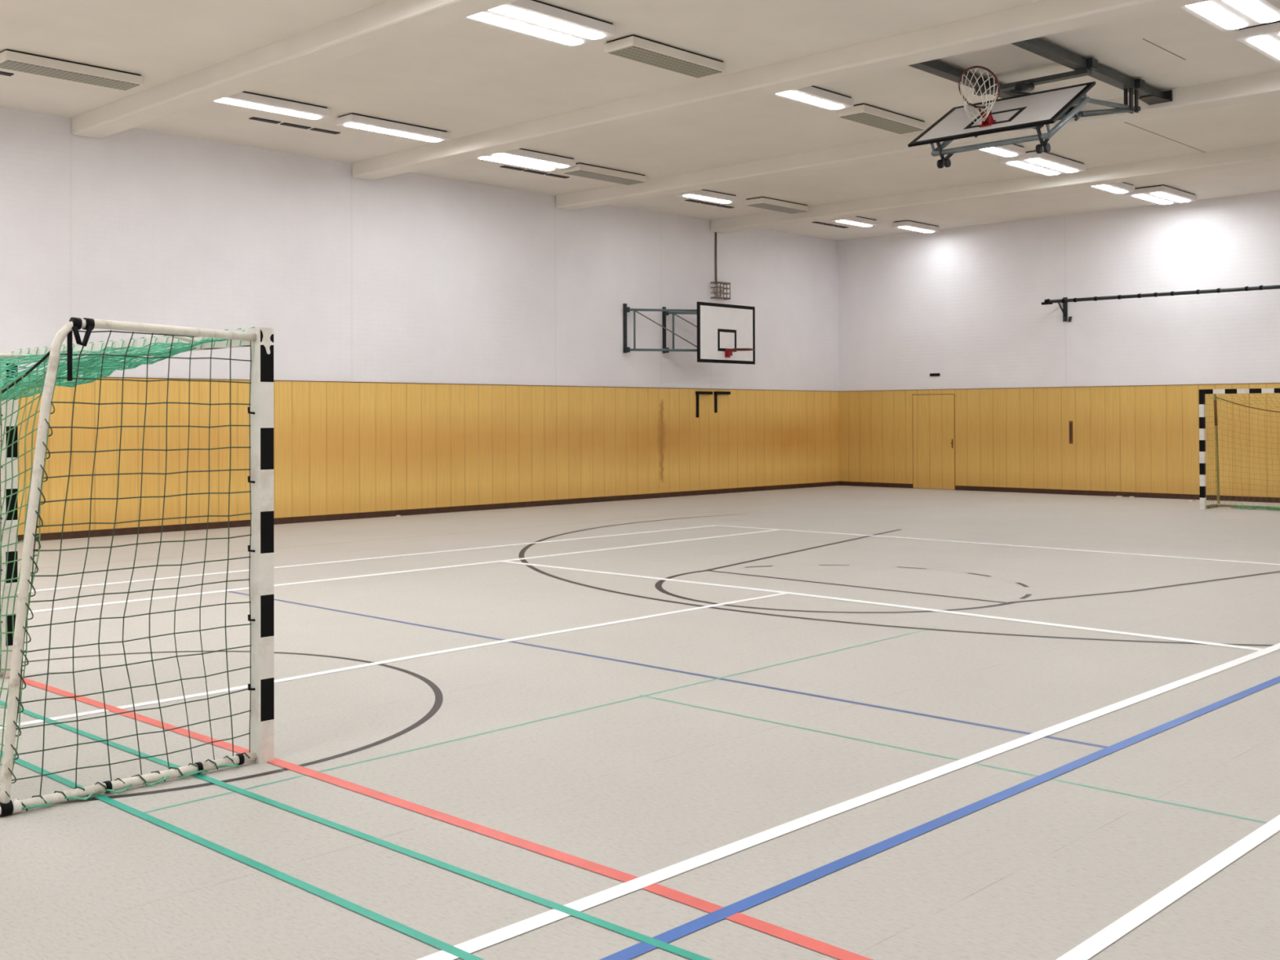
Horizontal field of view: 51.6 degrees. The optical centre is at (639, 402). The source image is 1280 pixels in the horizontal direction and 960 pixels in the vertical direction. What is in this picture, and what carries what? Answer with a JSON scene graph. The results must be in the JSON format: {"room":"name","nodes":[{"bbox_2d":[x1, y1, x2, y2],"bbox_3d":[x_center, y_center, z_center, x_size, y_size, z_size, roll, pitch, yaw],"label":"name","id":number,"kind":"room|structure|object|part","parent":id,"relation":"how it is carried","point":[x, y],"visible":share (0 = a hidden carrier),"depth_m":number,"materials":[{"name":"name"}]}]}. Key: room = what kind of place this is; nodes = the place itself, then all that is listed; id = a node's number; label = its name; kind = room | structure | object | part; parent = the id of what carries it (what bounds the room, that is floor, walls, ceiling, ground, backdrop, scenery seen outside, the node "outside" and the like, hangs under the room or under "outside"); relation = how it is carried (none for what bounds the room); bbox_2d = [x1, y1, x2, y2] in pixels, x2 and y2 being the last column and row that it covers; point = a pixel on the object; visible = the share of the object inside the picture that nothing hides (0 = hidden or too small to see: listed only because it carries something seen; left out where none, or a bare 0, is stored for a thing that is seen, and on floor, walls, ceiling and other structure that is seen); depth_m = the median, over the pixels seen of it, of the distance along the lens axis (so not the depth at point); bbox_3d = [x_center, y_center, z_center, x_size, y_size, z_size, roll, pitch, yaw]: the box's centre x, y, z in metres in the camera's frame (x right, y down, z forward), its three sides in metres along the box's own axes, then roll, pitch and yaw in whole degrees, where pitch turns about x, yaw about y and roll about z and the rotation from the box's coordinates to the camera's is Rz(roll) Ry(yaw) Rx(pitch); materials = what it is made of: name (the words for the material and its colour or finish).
{"room":"sports hall","nodes":[
{"label":"sports hall","id":0,"kind":"room"},
{"bbox_2d":[0,106,839,534],"bbox_3d":[-5.698,-1.016,20.562,0.234,5.786,30.000,-1,-1,44],"label":"wall","id":1,"kind":"structure","parent":0,"point":[438,342],"depth_m":21.99,"materials":[{"name":"white paint"}]},
{"bbox_2d":[17,480,839,542],"bbox_3d":[-5.620,1.826,20.469,0.022,0.100,30.000,-1,-1,44],"label":"baseboard","id":2,"kind":"structure","parent":1,"relation":"attached to","point":[180,527],"depth_m":22.13,"materials":[{"name":"brown wood"}]},
{"bbox_2d":[622,301,755,364],"bbox_3d":[1.101,-1.407,26.619,3.055,1.200,1.026,0,-1,-19],"label":"basketball hoop","id":3,"kind":"object","parent":1,"relation":"attached to","point":[726,333],"visible":1,"depth_m":26.78,"materials":[{"name":"metal"}]},
{"bbox_3d":[-0.293,-1.472,26.093,0.050,0.970,0.060,-1,-1,44],"label":"wall plate","id":4,"kind":"part","parent":3,"relation":"part of","materials":[{"name":"metal"}]},
{"bbox_3d":[0.493,-1.482,26.919,0.050,0.940,0.060,-1,-1,44],"label":"wall plate","id":5,"kind":"part","parent":3,"relation":"part of","materials":[{"name":"metal"}]},
{"bbox_2d":[695,391,712,417],"bbox_3d":[1.344,0.031,27.734,0.070,0.545,0.470,-1,-1,44],"label":"wall bracket","id":6,"kind":"object","parent":1,"relation":"attached to","point":[697,393],"visible":1,"depth_m":27.61,"materials":[{"name":"black metal"}]},
{"bbox_3d":[1.343,-0.212,27.737,0.070,0.060,0.470,-1,-1,44],"label":"arm","id":7,"kind":"part","parent":6,"relation":"part of"},
{"bbox_2d":[710,231,730,299],"bbox_3d":[1.712,-2.916,28.121,0.187,1.418,0.466,-1,-1,44],"label":"clock","id":8,"kind":"object","parent":1,"relation":"attached to","point":[718,290],"visible":1,"depth_m":28.10,"materials":[{"name":"metal"}]},
{"bbox_2d":[714,285,723,296],"bbox_3d":[1.676,-2.384,28.152,0.080,0.230,0.230,-1,-1,44],"label":"clock","id":9,"kind":"object","parent":8,"relation":"on","point":[715,289],"depth_m":28.11,"materials":[{"name":"white plastic"}]},
{"bbox_2d":[714,391,730,413],"bbox_3d":[1.751,-0.019,28.162,0.070,0.450,0.470,-1,-1,44],"label":"wall bracket","id":10,"kind":"object","parent":1,"relation":"attached to","point":[716,393],"visible":1,"depth_m":28.04,"materials":[{"name":"black metal"}]},
{"bbox_3d":[1.750,-0.214,28.164,0.070,0.060,0.470,-1,-1,44],"label":"arm","id":11,"kind":"part","parent":10,"relation":"part of"},
{"bbox_2d":[0,485,1279,959],"bbox_3d":[2.341,1.868,12.893,22.000,0.204,30.000,-1,-1,44],"label":"floor","id":12,"kind":"structure","parent":0,"point":[830,722],"depth_m":6.89,"materials":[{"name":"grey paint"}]},
{"bbox_2d":[0,317,274,817],"bbox_3d":[-3.331,0.686,7.003,3.178,2.091,1.266,-1,-1,44],"label":"goal","id":13,"kind":"object","parent":12,"relation":"on","point":[103,359],"visible":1,"depth_m":6.13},
{"bbox_3d":[-4.049,0.709,8.496,0.080,2.080,0.080,-1,-1,44],"label":"post","id":14,"kind":"part","parent":13,"relation":"part of","materials":[{"name":"white metal"}]},
{"bbox_3d":[-2.240,1.698,5.871,0.058,0.029,1.025,-1,-1,44],"label":"trailing cord","id":15,"kind":"part","parent":13,"relation":"part of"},
{"bbox_3d":[-1.818,0.679,6.372,0.080,2.080,0.080,-1,-1,44],"label":"post","id":16,"kind":"part","parent":13,"relation":"part of","materials":[{"name":"white metal"}]},
{"bbox_2d":[1199,387,1279,511],"bbox_3d":[11.139,0.790,22.222,3.160,2.082,0.796,-1,-1,44],"label":"goal","id":17,"kind":"object","parent":12,"relation":"on","point":[1202,393],"visible":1,"depth_m":23.00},
{"bbox_3d":[9.777,0.805,23.024,0.080,2.080,0.080,-1,-1,44],"label":"post","id":18,"kind":"part","parent":17,"relation":"part of","materials":[{"name":"white metal"}]},
{"bbox_3d":[10.050,0.788,23.311,0.040,2.048,0.714,-1,-1,44],"label":"frame","id":19,"kind":"part","parent":17,"relation":"part of","materials":[{"name":"white metal"}]},
{"bbox_2d":[0,0,1279,240],"bbox_3d":[2.320,-3.998,12.952,22.000,0.435,30.000,-1,-1,44],"label":"ceiling","id":20,"kind":"structure","parent":0,"point":[494,90],"depth_m":16.69,"materials":[{"name":"paint"}]},
{"bbox_2d":[0,71,13,75],"bbox_3d":[-8.016,-3.946,15.436,0.120,0.012,1.350,-1,-1,44],"label":"ceiling vent","id":21,"kind":"object","parent":20,"relation":"in","point":[5,73],"visible":1,"depth_m":15.85,"materials":[{"name":"grey metal"}]},
{"bbox_2d":[0,48,142,90],"bbox_3d":[-6.691,-3.892,15.522,0.440,0.128,1.600,-1,-1,44],"label":"ceiling vent","id":22,"kind":"object","parent":20,"relation":"attached to","point":[11,60],"visible":1,"depth_m":15.41,"materials":[{"name":"metal"}]},
{"bbox_2d":[212,91,329,120],"bbox_3d":[-4.831,-3.883,17.216,0.380,0.127,1.620,-1,-1,44],"label":"ceiling light","id":23,"kind":"object","parent":20,"relation":"attached to","point":[246,100],"visible":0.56,"depth_m":17.18,"materials":[{"name":"white plastic"}]},
{"bbox_2d":[248,116,340,134],"bbox_3d":[-4.876,-3.924,18.764,0.120,0.012,1.400,-1,-1,44],"label":"ceiling vent","id":24,"kind":"object","parent":20,"relation":"in","point":[252,117],"visible":1,"depth_m":18.72,"materials":[{"name":"grey metal"}]},
{"bbox_2d":[335,112,448,142],"bbox_3d":[-3.474,-3.873,18.699,0.380,0.127,1.680,-1,-1,44],"label":"ceiling light","id":25,"kind":"object","parent":20,"relation":"attached to","point":[355,121],"visible":1,"depth_m":18.54,"materials":[{"name":"white plastic"}]},
{"bbox_2d":[475,148,575,171],"bbox_3d":[-1.824,-3.857,20.898,0.700,0.127,1.580,-1,-1,44],"label":"ceiling light","id":26,"kind":"object","parent":20,"relation":"attached to","point":[522,157],"visible":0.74,"depth_m":20.80,"materials":[{"name":"white plastic"}]},
{"bbox_2d":[499,165,569,178],"bbox_3d":[-1.765,-3.899,22.381,0.120,0.012,1.470,-1,-1,44],"label":"ceiling vent","id":27,"kind":"object","parent":20,"relation":"in","point":[503,166],"visible":1,"depth_m":22.32,"materials":[{"name":"grey metal"}]},
{"bbox_2d":[463,0,616,47],"bbox_3d":[-1.070,-3.933,13.596,0.700,0.127,1.640,-1,-1,44],"label":"ceiling light","id":28,"kind":"object","parent":20,"relation":"attached to","point":[535,19],"visible":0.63,"depth_m":13.56,"materials":[{"name":"white plastic"}]},
{"bbox_2d":[560,162,646,185],"bbox_3d":[-0.592,-3.847,22.279,0.440,0.128,1.600,-1,-1,44],"label":"box","id":29,"kind":"object","parent":20,"relation":"attached to","point":[583,170],"visible":0.88,"depth_m":22.09,"materials":[{"name":"paint"}]},
{"bbox_2d":[604,34,725,78],"bbox_3d":[0.302,-3.923,15.037,0.440,0.128,1.560,-1,-1,44],"label":"box","id":30,"kind":"object","parent":20,"relation":"attached to","point":[633,47],"visible":1,"depth_m":14.86,"materials":[{"name":"paint"}]},
{"bbox_2d":[675,189,737,204],"bbox_3d":[1.245,-3.832,24.500,0.380,0.127,1.310,-1,-1,44],"label":"ceiling light","id":31,"kind":"object","parent":20,"relation":"attached to","point":[702,194],"visible":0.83,"depth_m":24.39,"materials":[{"name":"white plastic"}]},
{"bbox_2d":[684,199,734,208],"bbox_3d":[1.365,-3.876,25.801,0.120,0.012,1.340,-1,-1,44],"label":"ceiling vent","id":32,"kind":"object","parent":20,"relation":"in","point":[688,200],"visible":1,"depth_m":25.75,"materials":[{"name":"grey metal"}]},
{"bbox_2d":[745,196,808,213],"bbox_3d":[2.660,-3.825,25.638,0.440,0.128,1.450,-1,-1,44],"label":"box","id":33,"kind":"object","parent":20,"relation":"attached to","point":[764,202],"visible":1,"depth_m":25.42,"materials":[{"name":"paint"}]},
{"bbox_2d":[773,85,853,111],"bbox_3d":[2.170,-3.912,16.855,0.380,0.127,1.370,-1,-1,44],"label":"ceiling light","id":34,"kind":"object","parent":20,"relation":"attached to","point":[812,95],"visible":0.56,"depth_m":16.84,"materials":[{"name":"white plastic"}]},
{"bbox_2d":[811,221,848,228],"bbox_3d":[4.122,-3.857,28.698,0.120,0.012,1.200,-1,-1,44],"label":"ceiling vent","id":35,"kind":"object","parent":20,"relation":"in","point":[815,222],"visible":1,"depth_m":28.65,"materials":[{"name":"grey metal"}]},
{"bbox_2d":[829,216,878,226],"bbox_3d":[4.476,-3.811,27.692,0.380,0.127,1.230,-1,-1,44],"label":"ceiling light","id":36,"kind":"object","parent":20,"relation":"attached to","point":[860,221],"visible":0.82,"depth_m":27.60,"materials":[{"name":"white plastic"}]},
{"bbox_2d":[836,102,926,133],"bbox_3d":[3.338,-3.902,18.228,0.440,0.128,1.550,-1,-1,44],"label":"box","id":37,"kind":"object","parent":20,"relation":"attached to","point":[863,113],"visible":0.99,"depth_m":18.04,"materials":[{"name":"paint"}]},
{"bbox_2d":[892,220,939,233],"bbox_3d":[5.977,-3.808,28.631,0.380,0.127,1.300,-1,-1,44],"label":"ceiling light","id":38,"kind":"object","parent":20,"relation":"attached to","point":[911,225],"visible":1,"depth_m":28.41,"materials":[{"name":"white plastic"}]},
{"bbox_2d":[977,143,1026,157],"bbox_3d":[5.361,-3.891,20.093,0.380,0.127,1.320,-1,-1,44],"label":"ceiling light","id":39,"kind":"object","parent":20,"relation":"attached to","point":[1010,150],"visible":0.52,"depth_m":20.22,"materials":[{"name":"white plastic"}]},
{"bbox_2d":[907,37,1172,168],"bbox_3d":[4.817,-3.339,15.886,1.800,1.280,4.080,-1,-1,44],"label":"hoop","id":40,"kind":"object","parent":20,"relation":"hanging from","point":[1016,109],"visible":1,"depth_m":15.18,"materials":[{"name":"metal"}]},
{"bbox_3d":[4.209,-3.188,15.114,1.484,0.698,1.022,-1,-1,44],"label":"frame","id":41,"kind":"part","parent":40,"relation":"part of","materials":[{"name":"metal"}]},
{"bbox_3d":[5.584,-3.894,17.672,0.300,0.140,0.439,-1,-1,44],"label":"plate","id":42,"kind":"part","parent":40,"relation":"part of","materials":[{"name":"metal"}]},
{"bbox_3d":[5.539,-3.558,15.770,0.080,0.229,1.639,-1,-1,44],"label":"arm","id":43,"kind":"part","parent":40,"relation":"part of","materials":[{"name":"metal"}]},
{"bbox_3d":[6.511,-3.906,16.789,0.300,0.140,0.439,-1,-1,44],"label":"plate","id":44,"kind":"part","parent":40,"relation":"part of","materials":[{"name":"metal"}]},
{"bbox_2d":[999,150,1085,176],"bbox_3d":[6.533,-3.882,21.469,0.700,0.127,1.610,-1,-1,44],"label":"ceiling light","id":45,"kind":"object","parent":20,"relation":"attached to","point":[1044,163],"visible":0.91,"depth_m":21.25,"materials":[{"name":"white plastic"}]},
{"bbox_2d":[1088,182,1134,194],"bbox_3d":[8.338,-3.868,23.540,0.380,0.127,1.300,-1,-1,44],"label":"ceiling light","id":46,"kind":"object","parent":20,"relation":"attached to","point":[1122,187],"visible":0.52,"depth_m":23.58,"materials":[{"name":"white plastic"}]},
{"bbox_2d":[1125,184,1196,204],"bbox_3d":[9.698,-3.862,24.621,0.700,0.127,1.540,-1,-1,44],"label":"ceiling light","id":47,"kind":"object","parent":20,"relation":"attached to","point":[1162,194],"visible":0.94,"depth_m":24.35,"materials":[{"name":"white plastic"}]},
{"bbox_2d":[1179,0,1279,31],"bbox_3d":[5.872,-3.963,13.160,0.700,0.127,1.460,-1,-1,44],"label":"ceiling light","id":48,"kind":"object","parent":20,"relation":"attached to","point":[1224,15],"visible":0.84,"depth_m":13.23,"materials":[{"name":"white plastic"}]},
{"bbox_2d":[1235,20,1279,63],"bbox_3d":[7.182,-3.954,14.536,0.700,0.127,1.560,-1,-1,44],"label":"ceiling light","id":49,"kind":"object","parent":20,"relation":"attached to","point":[1264,38],"visible":1,"depth_m":14.19,"materials":[{"name":"white plastic"}]},
{"bbox_2d":[837,191,1279,497],"bbox_3d":[12.728,-1.051,23.849,22.000,5.786,0.234,-1,-1,44],"label":"wall","id":50,"kind":"structure","parent":0,"point":[962,304],"depth_m":27.27,"materials":[{"name":"white paint"}]},
{"bbox_2d":[912,394,955,489],"bbox_3d":[6.545,0.865,29.554,1.080,2.115,0.075,-1,-1,44],"label":"door","id":51,"kind":"structure","parent":50,"relation":"in","point":[933,415],"depth_m":29.55,"materials":[{"name":"brown wood"}]},
{"bbox_2d":[929,373,940,376],"bbox_3d":[6.581,-0.630,29.566,0.255,0.065,0.023,-1,-1,44],"label":"wall plate","id":52,"kind":"object","parent":50,"relation":"attached to","point":[931,374],"visible":1,"depth_m":29.55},
{"bbox_2d":[839,480,1279,502],"bbox_3d":[12.682,1.791,23.744,21.978,0.100,0.022,-1,-1,44],"label":"baseboard","id":53,"kind":"structure","parent":50,"relation":"attached to","point":[1165,495],"depth_m":27.13,"materials":[{"name":"brown wood"}]},
{"bbox_2d":[1068,421,1072,444],"bbox_3d":[8.887,0.606,27.326,0.080,0.470,0.016,-1,-1,44],"label":"door handle","id":54,"kind":"object","parent":50,"relation":"attached to","point":[1070,422],"visible":1,"depth_m":27.32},
{"bbox_2d":[1040,284,1279,321],"bbox_3d":[11.985,-1.983,24.103,9.810,0.500,0.501,-1,-1,44],"label":"wall rail","id":55,"kind":"object","parent":50,"relation":"attached to","point":[1064,300],"visible":1,"depth_m":25.78,"materials":[{"name":"metal"}]}
]}

